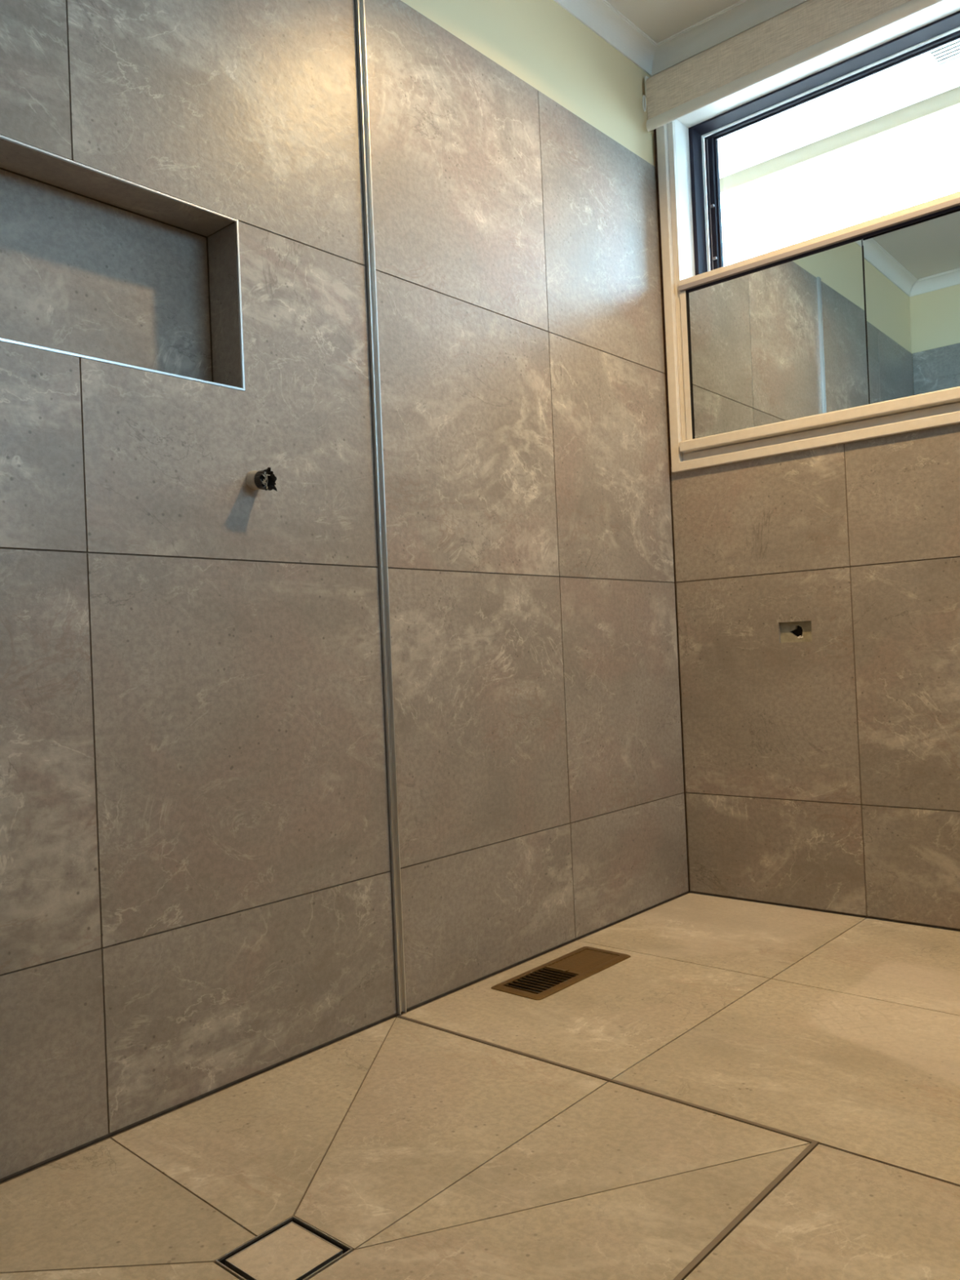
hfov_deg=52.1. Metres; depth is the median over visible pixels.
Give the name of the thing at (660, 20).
ceiling
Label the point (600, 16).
trim
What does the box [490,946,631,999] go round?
floor vent
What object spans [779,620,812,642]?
cutout
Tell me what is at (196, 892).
wall
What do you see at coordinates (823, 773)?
wall
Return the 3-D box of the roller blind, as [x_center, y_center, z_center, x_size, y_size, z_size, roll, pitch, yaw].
[1.287,-1.564,2.091,2.151,0.164,0.072,-3,-1,41]
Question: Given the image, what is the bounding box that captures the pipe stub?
[245,467,277,491]
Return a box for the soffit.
[717,56,959,178]
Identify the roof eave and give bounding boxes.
[720,86,959,194]
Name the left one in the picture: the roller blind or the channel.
the channel
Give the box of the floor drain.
[214,1215,352,1279]
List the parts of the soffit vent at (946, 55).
frame, frame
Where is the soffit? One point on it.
(913, 82)
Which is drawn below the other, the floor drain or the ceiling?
the floor drain
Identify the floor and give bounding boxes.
[0,891,959,1279]
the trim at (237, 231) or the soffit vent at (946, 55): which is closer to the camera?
the trim at (237, 231)
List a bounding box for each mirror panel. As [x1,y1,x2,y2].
[688,239,870,438]
[862,208,959,404]
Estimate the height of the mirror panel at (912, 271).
0.421 m
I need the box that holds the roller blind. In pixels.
[642,0,944,131]
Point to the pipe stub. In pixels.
(265, 479)
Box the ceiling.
[605,0,741,43]
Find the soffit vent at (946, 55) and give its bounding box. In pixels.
[922,40,959,71]
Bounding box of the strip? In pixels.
[396,1014,818,1279]
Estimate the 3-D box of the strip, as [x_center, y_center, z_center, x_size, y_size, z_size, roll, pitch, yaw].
[-0.185,0.731,1.263,0.844,0.005,1.039,-3,-1,41]
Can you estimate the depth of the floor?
1.43 m
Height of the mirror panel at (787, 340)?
0.421 m
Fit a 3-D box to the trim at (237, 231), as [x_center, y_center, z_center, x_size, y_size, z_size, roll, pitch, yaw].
[-0.621,-0.582,1.498,0.005,0.302,0.609,-3,-1,41]
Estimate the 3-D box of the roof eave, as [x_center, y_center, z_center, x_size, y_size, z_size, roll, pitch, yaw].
[1.252,-1.646,3.011,6.900,0.167,0.012,-3,-1,41]
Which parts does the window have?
architrave, rail, ledge rail, frame, sash frame, glass pane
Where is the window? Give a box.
[653,0,959,475]
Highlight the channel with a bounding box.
[354,0,406,1014]
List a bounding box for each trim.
[0,134,244,391]
[553,0,657,76]
[651,0,808,76]
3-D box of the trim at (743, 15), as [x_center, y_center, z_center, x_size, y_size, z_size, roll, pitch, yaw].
[1.583,-1.710,1.841,2.953,0.050,0.054,-3,-1,41]
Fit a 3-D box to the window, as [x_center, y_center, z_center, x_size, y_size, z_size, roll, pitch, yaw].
[1.376,-1.061,2.184,2.132,1.090,0.213,-3,-1,41]
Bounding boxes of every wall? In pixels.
[0,0,688,1182]
[655,152,959,930]

